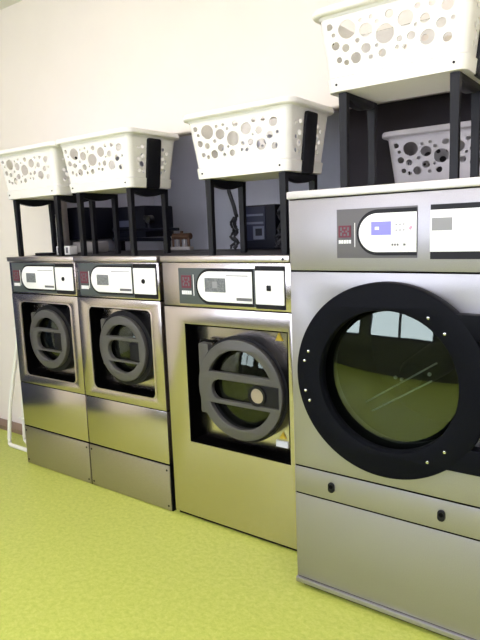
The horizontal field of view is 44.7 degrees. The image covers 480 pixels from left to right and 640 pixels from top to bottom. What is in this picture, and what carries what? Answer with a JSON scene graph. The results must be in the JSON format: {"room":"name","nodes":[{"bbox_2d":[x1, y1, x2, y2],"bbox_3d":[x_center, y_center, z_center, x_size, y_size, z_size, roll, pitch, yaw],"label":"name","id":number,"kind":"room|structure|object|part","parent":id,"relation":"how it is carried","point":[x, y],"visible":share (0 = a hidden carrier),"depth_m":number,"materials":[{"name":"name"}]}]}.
{"room":"laundry","nodes":[
{"label":"laundry","id":0,"kind":"room"},
{"bbox_2d":[0,0,21,9],"bbox_3d":[-0.084,-1.718,0.943,8.050,0.080,5.900,4,11,36],"label":"ceiling","id":1,"kind":"structure","parent":0,"point":[3,3],"depth_m":3.80,"materials":[{"name":"white paint"}]},
{"bbox_2d":[65,153,156,250],"bbox_3d":[-1.086,-0.431,4.681,0.100,2.400,1.110,4,11,36],"label":"wall","id":2,"kind":"structure","parent":0,"point":[122,198],"depth_m":4.76,"materials":[{"name":"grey paint"}]},
{"bbox_2d":[0,429,452,639],"bbox_3d":[0.029,1.289,1.409,8.050,0.080,5.900,4,11,36],"label":"floor","id":3,"kind":"structure","parent":0,"point":[80,559],"depth_m":2.49,"materials":[{"name":"green laminate"}]},
{"bbox_2d":[7,327,26,451],"bbox_3d":[-1.495,0.340,3.980,0.364,1.125,0.118,4,11,36],"label":"drying rack","id":4,"kind":"object","parent":3,"relation":"on","point":[9,430],"visible":0.53,"depth_m":4.08,"materials":[{"name":"white"}]},
{"bbox_2d":[7,250,159,483],"bbox_3d":[-0.935,0.235,3.817,0.639,1.336,0.763,4,11,36],"label":"washing machine","id":5,"kind":"object","parent":3,"relation":"on","point":[44,287],"visible":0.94,"depth_m":3.51,"materials":[{"name":"silver metal"}]},
{"bbox_3d":[-1.197,-0.250,3.452,0.315,0.133,0.004,4,11,36],"label":"display panel","id":6,"kind":"part","parent":5,"relation":"part of","materials":[{"name":"white plastic"}]},
{"bbox_3d":[-1.172,-0.359,3.432,0.637,0.028,0.042,4,11,36],"label":"panel","id":7,"kind":"part","parent":5,"relation":"part of","materials":[{"name":"metal"}]},
{"bbox_3d":[-1.147,-0.253,3.476,0.633,0.189,0.083,4,11,36],"label":"control panel","id":8,"kind":"part","parent":5,"relation":"part of","materials":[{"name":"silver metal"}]},
{"bbox_2d":[35,252,55,254],"bbox_3d":[-1.219,-0.414,3.656,0.150,0.016,0.050,4,11,36],"label":"remote control","id":9,"kind":"object","parent":5,"relation":"on","point":[45,253],"visible":0.99,"depth_m":3.63,"materials":[{"name":"black plastic"}]},
{"bbox_3d":[-1.133,0.124,3.534,0.633,0.564,0.085,4,11,36],"label":"panel","id":10,"kind":"part","parent":5,"relation":"part of","materials":[{"name":"silver metal"}]},
{"bbox_2d":[0,142,98,256],"bbox_3d":[-1.124,-0.704,3.514,0.588,0.624,0.404,4,11,36],"label":"laundry basket","id":11,"kind":"object","parent":5,"relation":"on","point":[18,164],"visible":0.7,"depth_m":3.37,"materials":[{"name":"white plastic"}]},
{"bbox_3d":[-1.345,-0.557,3.549,0.031,0.341,0.026,4,11,36],"label":"leg","id":12,"kind":"part","parent":11,"relation":"part of","materials":[{"name":"black plastic"}]},
{"bbox_3d":[-1.199,-0.593,3.746,0.031,0.341,0.026,4,11,36],"label":"leg","id":13,"kind":"part","parent":11,"relation":"part of","materials":[{"name":"black plastic"}]},
{"bbox_3d":[-1.027,-0.533,3.317,0.031,0.341,0.026,4,11,36],"label":"leg","id":14,"kind":"part","parent":11,"relation":"part of","materials":[{"name":"black plastic"}]},
{"bbox_3d":[-0.881,-0.570,3.515,0.031,0.341,0.026,4,11,36],"label":"leg","id":15,"kind":"part","parent":11,"relation":"part of","materials":[{"name":"black plastic"}]},
{"bbox_3d":[-1.124,0.110,3.501,0.285,0.285,0.032,4,11,36],"label":"door glass","id":16,"kind":"part","parent":5,"relation":"part of","materials":[{"name":"clear glass"}]},
{"bbox_3d":[-1.137,0.113,3.482,0.352,0.352,0.026,4,11,36],"label":"door","id":17,"kind":"part","parent":5,"relation":"part of","materials":[{"name":"grey plastic"}]},
{"bbox_3d":[-1.103,0.115,3.560,0.485,0.466,0.004,4,11,36],"label":"recess panel","id":18,"kind":"part","parent":5,"relation":"part of","materials":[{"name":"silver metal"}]},
{"bbox_3d":[-1.118,0.547,3.599,0.633,0.282,0.084,4,11,36],"label":"panel","id":19,"kind":"part","parent":5,"relation":"part of","materials":[{"name":"silver metal"}]},
{"bbox_3d":[-1.063,0.128,3.430,0.077,0.097,0.013,4,11,36],"label":"door handle","id":20,"kind":"part","parent":5,"relation":"part of","materials":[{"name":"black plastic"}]},
{"bbox_3d":[-1.110,0.818,3.638,0.630,0.246,0.083,4,11,36],"label":"kick plate","id":21,"kind":"part","parent":5,"relation":"part of","materials":[{"name":"metal"}]},
{"bbox_3d":[-0.996,-0.233,3.307,0.154,0.131,0.006,4,11,36],"label":"button panel","id":22,"kind":"part","parent":5,"relation":"part of","materials":[{"name":"white plastic"}]},
{"bbox_2d":[56,246,77,254],"bbox_3d":[-1.084,-0.437,3.652,0.130,0.052,0.062,4,11,36],"label":"carton","id":23,"kind":"object","parent":5,"relation":"on","point":[69,250],"visible":0.67,"depth_m":3.61,"materials":[{"name":"white"}]},
{"bbox_3d":[-0.947,-0.412,3.735,0.629,0.030,0.720,4,11,36],"label":"lid","id":24,"kind":"part","parent":5,"relation":"part of","materials":[{"name":"grey metal"}]},
{"bbox_2d":[73,241,108,252],"bbox_3d":[-1.009,-0.495,3.946,0.220,0.071,0.130,4,11,36],"label":"plastic tray","id":25,"kind":"object","parent":5,"relation":"on","point":[103,246],"visible":0.56,"depth_m":3.89,"materials":[{"name":"grey"}]},
{"bbox_2d":[67,205,173,250],"bbox_3d":[-0.896,-0.013,4.402,0.575,1.645,0.650,4,11,36],"label":"box","id":26,"kind":"object","parent":3,"relation":"on","point":[104,218],"visible":0.41,"depth_m":4.20,"materials":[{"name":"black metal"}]},
{"bbox_3d":[-0.928,0.037,4.794,0.040,1.430,0.040,4,11,36],"label":"support leg","id":27,"kind":"part","parent":26,"relation":"part of","materials":[{"name":"black metal"}]},
{"bbox_3d":[-0.894,-0.706,4.303,0.260,0.045,0.008,4,11,36],"label":"label plate","id":28,"kind":"part","parent":26,"relation":"part of","materials":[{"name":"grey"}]},
{"bbox_2d":[112,237,171,240],"bbox_3d":[-0.702,-0.569,4.126,0.566,0.037,0.028,4,11,36],"label":"pipe","id":29,"kind":"object","parent":26,"relation":"attached to","point":[154,238],"visible":0.72,"depth_m":4.07,"materials":[{"name":"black metal"}]},
{"bbox_2d":[112,228,179,231],"bbox_3d":[-0.672,-0.633,4.092,0.645,0.034,0.022,4,11,36],"label":"pipe","id":30,"kind":"object","parent":26,"relation":"attached to","point":[124,229],"visible":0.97,"depth_m":4.05,"materials":[{"name":"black metal"}]},
{"bbox_2d":[143,215,154,227],"bbox_3d":[-0.637,-0.683,4.054,0.085,0.088,0.055,4,11,36],"label":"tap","id":31,"kind":"object","parent":30,"relation":"on","point":[149,219],"visible":1,"depth_m":4.03,"materials":[{"name":"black metal"}]},
{"bbox_2d":[73,249,239,510],"bbox_3d":[-0.418,0.274,3.441,0.639,1.336,0.763,4,11,36],"label":"washing machine","id":32,"kind":"object","parent":3,"relation":"on","point":[121,302],"visible":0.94,"depth_m":3.13,"materials":[{"name":"silver metal"}]},
{"bbox_3d":[-0.735,0.118,3.226,0.044,0.257,0.034,4,11,36],"label":"hinge plate","id":33,"kind":"part","parent":32,"relation":"part of","materials":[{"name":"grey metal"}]},
{"bbox_3d":[-0.680,-0.211,3.076,0.315,0.133,0.004,4,11,36],"label":"display panel","id":34,"kind":"part","parent":32,"relation":"part of","materials":[{"name":"white plastic"}]},
{"bbox_3d":[-0.655,-0.320,3.056,0.637,0.028,0.042,4,11,36],"label":"panel","id":35,"kind":"part","parent":32,"relation":"part of","materials":[{"name":"metal"}]},
{"bbox_2d":[56,127,178,255],"bbox_3d":[-0.646,-0.668,3.167,0.588,0.624,0.404,4,11,36],"label":"laundry basket","id":36,"kind":"object","parent":32,"relation":"on","point":[92,183],"visible":1,"depth_m":3.02,"materials":[{"name":"white plastic"}]},
{"bbox_3d":[-0.867,-0.521,3.201,0.031,0.341,0.026,4,11,36],"label":"leg","id":37,"kind":"part","parent":36,"relation":"part of","materials":[{"name":"black plastic"}]},
{"bbox_3d":[-0.721,-0.557,3.398,0.031,0.341,0.026,4,11,36],"label":"leg","id":38,"kind":"part","parent":36,"relation":"part of","materials":[{"name":"black plastic"}]},
{"bbox_3d":[-0.549,-0.498,2.970,0.031,0.341,0.026,4,11,36],"label":"leg","id":39,"kind":"part","parent":36,"relation":"part of","materials":[{"name":"black plastic"}]},
{"bbox_3d":[-0.403,-0.534,3.167,0.031,0.341,0.026,4,11,36],"label":"leg","id":40,"kind":"part","parent":36,"relation":"part of","materials":[{"name":"black plastic"}]},
{"bbox_3d":[-0.630,-0.214,3.101,0.633,0.189,0.083,4,11,36],"label":"control panel","id":41,"kind":"part","parent":32,"relation":"part of","materials":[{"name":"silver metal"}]},
{"bbox_3d":[-0.617,0.163,3.158,0.633,0.564,0.085,4,11,36],"label":"panel","id":42,"kind":"part","parent":32,"relation":"part of","materials":[{"name":"silver metal"}]},
{"bbox_3d":[-0.620,0.152,3.107,0.352,0.352,0.026,4,11,36],"label":"door","id":43,"kind":"part","parent":32,"relation":"part of","materials":[{"name":"grey plastic"}]},
{"bbox_3d":[-0.607,0.148,3.125,0.285,0.285,0.032,4,11,36],"label":"door glass","id":44,"kind":"part","parent":32,"relation":"part of","materials":[{"name":"clear glass"}]},
{"bbox_3d":[-0.586,0.154,3.184,0.485,0.466,0.004,4,11,36],"label":"recess panel","id":45,"kind":"part","parent":32,"relation":"part of","materials":[{"name":"silver metal"}]},
{"bbox_3d":[-0.601,0.586,3.223,0.633,0.282,0.084,4,11,36],"label":"panel","id":46,"kind":"part","parent":32,"relation":"part of","materials":[{"name":"silver metal"}]},
{"bbox_3d":[-0.593,0.857,3.263,0.630,0.246,0.083,4,11,36],"label":"kick plate","id":47,"kind":"part","parent":32,"relation":"part of","materials":[{"name":"metal"}]},
{"bbox_3d":[-0.546,0.167,3.054,0.077,0.097,0.013,4,11,36],"label":"door handle","id":48,"kind":"part","parent":32,"relation":"part of","materials":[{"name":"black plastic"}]},
{"bbox_3d":[-0.479,-0.195,2.932,0.154,0.131,0.006,4,11,36],"label":"button panel","id":49,"kind":"part","parent":32,"relation":"part of","materials":[{"name":"white plastic"}]},
{"bbox_3d":[-0.430,-0.374,3.359,0.629,0.030,0.720,4,11,36],"label":"lid","id":50,"kind":"part","parent":32,"relation":"part of","materials":[{"name":"grey metal"}]},
{"bbox_2d":[171,231,193,249],"bbox_3d":[-0.367,-0.493,3.628,0.170,0.118,0.040,4,11,36],"label":"pipe manifold","id":51,"kind":"object","parent":32,"relation":"on","point":[180,236],"visible":0.94,"depth_m":3.60,"materials":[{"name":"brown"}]},
{"bbox_2d":[160,249,296,550],"bbox_3d":[0.153,0.317,3.026,0.735,1.337,0.764,4,11,36],"label":"washing machine","id":52,"kind":"object","parent":3,"relation":"on","point":[228,320],"visible":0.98,"depth_m":2.72,"materials":[{"name":"silver metal"}]},
{"bbox_3d":[-0.161,0.279,2.830,0.059,0.345,0.034,4,11,36],"label":"hinge plate","id":53,"kind":"part","parent":52,"relation":"part of","materials":[{"name":"grey plastic"}]},
{"bbox_3d":[-0.082,-0.277,2.640,0.735,0.028,0.042,4,11,36],"label":"panel","id":54,"kind":"part","parent":52,"relation":"part of","materials":[{"name":"metal"}]},
{"bbox_3d":[-0.073,-0.149,2.638,0.311,0.140,0.004,4,11,36],"label":"display panel","id":55,"kind":"part","parent":52,"relation":"part of","materials":[{"name":"white plastic"}]},
{"bbox_3d":[-0.057,-0.163,2.687,0.731,0.207,0.086,4,11,36],"label":"control panel","id":56,"kind":"part","parent":52,"relation":"part of","materials":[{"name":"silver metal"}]},
{"bbox_3d":[0.142,-0.331,2.943,0.727,0.030,0.720,4,11,36],"label":"lid","id":57,"kind":"part","parent":52,"relation":"part of","materials":[{"name":"grey metal"}]},
{"bbox_2d":[227,189,239,249],"bbox_3d":[-0.039,-0.595,3.295,0.079,0.394,0.037,7,12,45],"label":"cable bundle","id":58,"kind":"object","parent":52,"relation":"on","point":[235,229],"visible":0.95,"depth_m":3.29,"materials":[{"name":"black"}]},
{"bbox_3d":[0.013,0.319,2.697,0.382,0.382,0.032,4,11,36],"label":"door glass","id":59,"kind":"part","parent":52,"relation":"part of","materials":[{"name":"clear glass"}]},
{"bbox_3d":[0.000,0.322,2.679,0.472,0.472,0.026,4,11,36],"label":"door","id":60,"kind":"part","parent":52,"relation":"part of","materials":[{"name":"grey plastic"}]},
{"bbox_3d":[0.029,0.316,2.763,0.592,0.604,0.005,4,11,36],"label":"recess panel","id":61,"kind":"part","parent":52,"relation":"part of","materials":[{"name":"silver metal"}]},
{"bbox_2d":[183,96,333,255],"bbox_3d":[0.089,-0.613,2.633,0.588,0.624,0.404,4,11,36],"label":"laundry basket","id":62,"kind":"object","parent":52,"relation":"on","point":[304,118],"visible":1,"depth_m":2.47,"materials":[{"name":"white plastic"}]},
{"bbox_3d":[-0.132,-0.467,2.667,0.031,0.341,0.026,4,11,36],"label":"leg","id":63,"kind":"part","parent":62,"relation":"part of","materials":[{"name":"black plastic"}]},
{"bbox_3d":[0.014,-0.503,2.865,0.031,0.341,0.026,4,11,36],"label":"leg","id":64,"kind":"part","parent":62,"relation":"part of","materials":[{"name":"black plastic"}]},
{"bbox_3d":[0.186,-0.443,2.436,0.031,0.341,0.026,4,11,36],"label":"leg","id":65,"kind":"part","parent":62,"relation":"part of","materials":[{"name":"black plastic"}]},
{"bbox_3d":[0.332,-0.479,2.633,0.031,0.341,0.026,4,11,36],"label":"leg","id":66,"kind":"part","parent":62,"relation":"part of","materials":[{"name":"black plastic"}]},
{"bbox_2d":[246,204,280,248],"bbox_3d":[0.127,-0.525,3.299,0.220,0.245,0.092,4,11,36],"label":"control box","id":67,"kind":"object","parent":52,"relation":"on","point":[263,221],"visible":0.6,"depth_m":3.25,"materials":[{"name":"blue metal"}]},
{"bbox_3d":[0.081,-0.542,3.285,0.150,0.185,0.008,4,11,36],"label":"plate","id":68,"kind":"part","parent":67,"relation":"part of","materials":[{"name":"black"}]},
{"bbox_3d":[0.105,-0.489,3.270,0.073,0.073,0.005,4,11,36],"label":"meter plate","id":69,"kind":"part","parent":67,"relation":"part of","materials":[{"name":"grey"}]},
{"bbox_3d":[0.131,0.341,2.584,0.113,0.094,0.013,4,11,36],"label":"door handle","id":70,"kind":"part","parent":52,"relation":"part of","materials":[{"name":"black plastic"}]},
{"bbox_3d":[0.127,-0.137,2.493,0.146,0.146,0.006,4,11,36],"label":"button panel","id":71,"kind":"part","parent":52,"relation":"part of","materials":[{"name":"white plastic"}]},
{"bbox_2d":[275,207,280,248],"bbox_3d":[0.209,-0.500,3.159,0.042,0.228,0.076,-6,10,-24],"label":"cable bundle","id":72,"kind":"object","parent":52,"relation":"on","point":[278,240],"visible":0.81,"depth_m":3.15,"materials":[{"name":"black"}]},
{"bbox_2d":[286,177,479,639],"bbox_3d":[0.849,0.257,2.448,0.836,1.580,1.156,4,11,36],"label":"dryer","id":73,"kind":"object","parent":3,"relation":"on","point":[385,278],"visible":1,"depth_m":2.09,"materials":[{"name":"silver metal"}]},
{"bbox_3d":[0.834,-0.513,2.347,0.836,0.027,1.110,4,11,36],"label":"panel","id":74,"kind":"part","parent":73,"relation":"part of","materials":[{"name":"silver metal"}]},
{"bbox_3d":[0.527,-0.292,1.948,0.828,0.257,0.030,4,11,36],"label":"control panel","id":75,"kind":"part","parent":73,"relation":"part of","materials":[{"name":"silver metal"}]},
{"bbox_3d":[0.547,0.217,2.027,0.828,0.761,0.030,4,11,36],"label":"panel","id":76,"kind":"part","parent":73,"relation":"part of","materials":[{"name":"silver metal"}]},
{"bbox_3d":[0.577,1.079,2.157,0.834,0.021,0.038,4,11,36],"label":"rail","id":77,"kind":"part","parent":73,"relation":"part of","materials":[{"name":"silver metal"}]},
{"bbox_3d":[0.563,0.653,2.095,0.828,0.108,0.030,4,11,36],"label":"lint drawer","id":78,"kind":"part","parent":73,"relation":"part of","materials":[{"name":"silver metal"}]},
{"bbox_3d":[0.572,0.889,2.131,0.828,0.358,0.030,4,11,36],"label":"panel","id":79,"kind":"part","parent":73,"relation":"part of","materials":[{"name":"silver metal"}]},
{"bbox_3d":[0.491,-0.292,1.949,0.201,0.130,0.004,4,11,36],"label":"display panel","id":80,"kind":"part","parent":73,"relation":"part of","materials":[{"name":"white plastic"}]},
{"bbox_2d":[312,0,479,187],"bbox_3d":[0.603,-0.795,2.094,0.588,0.624,0.404,4,11,36],"label":"laundry basket","id":81,"kind":"object","parent":73,"relation":"on","point":[360,79],"visible":1,"depth_m":1.98,"materials":[{"name":"white plastic"}]},
{"bbox_3d":[0.381,-0.648,2.128,0.031,0.341,0.026,4,11,36],"label":"leg","id":82,"kind":"part","parent":81,"relation":"part of","materials":[{"name":"black plastic"}]},
{"bbox_3d":[0.527,-0.684,2.325,0.031,0.341,0.026,4,11,36],"label":"leg","id":83,"kind":"part","parent":81,"relation":"part of","materials":[{"name":"black plastic"}]},
{"bbox_3d":[0.700,-0.625,1.897,0.031,0.341,0.026,4,11,36],"label":"leg","id":84,"kind":"part","parent":81,"relation":"part of","materials":[{"name":"black plastic"}]},
{"bbox_3d":[0.846,-0.661,2.094,0.031,0.341,0.026,4,11,36],"label":"leg","id":85,"kind":"part","parent":81,"relation":"part of","materials":[{"name":"black plastic"}]},
{"bbox_3d":[0.623,0.246,2.271,0.288,0.198,0.007,4,11,36],"label":"drum rod","id":86,"kind":"part","parent":73,"relation":"part of","materials":[{"name":"white metal"}]},
{"bbox_3d":[0.628,0.298,2.277,0.244,0.161,0.007,4,11,36],"label":"drum rod","id":87,"kind":"part","parent":73,"relation":"part of","materials":[{"name":"white metal"}]},
{"bbox_2d":[382,121,479,182],"bbox_3d":[0.987,-0.723,2.652,0.588,0.281,0.404,4,11,36],"label":"laundry basket","id":88,"kind":"object","parent":73,"relation":"on","point":[416,142],"visible":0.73,"depth_m":2.59,"materials":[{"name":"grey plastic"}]},
{"bbox_3d":[0.718,-0.277,1.786,0.270,0.132,0.007,4,11,36],"label":"display panel","id":89,"kind":"part","parent":73,"relation":"part of","materials":[{"name":"white plastic"}]},
{"bbox_3d":[0.766,0.452,1.856,0.227,0.082,0.050,4,11,36],"label":"hinge arm","id":90,"kind":"part","parent":73,"relation":"part of"},
{"bbox_3d":[0.750,0.025,1.790,0.227,0.080,0.050,4,11,36],"label":"hinge arm","id":91,"kind":"part","parent":73,"relation":"part of"},
{"bbox_2d":[0,0,479,423],"bbox_3d":[0.903,-0.444,2.432,7.850,2.965,0.120,4,11,36],"label":"wall","id":92,"kind":"structure","parent":0,"point":[69,68],"depth_m":3.31,"materials":[{"name":"beige paint"}]},
{"bbox_2d":[0,418,22,434],"bbox_3d":[-1.750,0.821,4.489,1.304,0.035,0.100,4,11,36],"label":"baseboard","id":93,"kind":"structure","parent":92,"relation":"attached to","point":[16,427],"depth_m":4.46,"materials":[{"name":"brown wood"}]},
{"bbox_2d":[154,111,339,249],"bbox_3d":[0.986,-0.391,3.915,4.350,2.400,0.100,4,11,36],"label":"wall","id":94,"kind":"structure","parent":0,"point":[187,193],"depth_m":4.66,"materials":[{"name":"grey paint"}]},
{"bbox_2d":[349,93,470,186],"bbox_3d":[1.515,-0.256,2.919,2.109,2.399,0.100,4,11,36],"label":"wall","id":95,"kind":"structure","parent":0,"point":[432,110],"depth_m":3.23,"materials":[{"name":"grey paint"}]}
]}

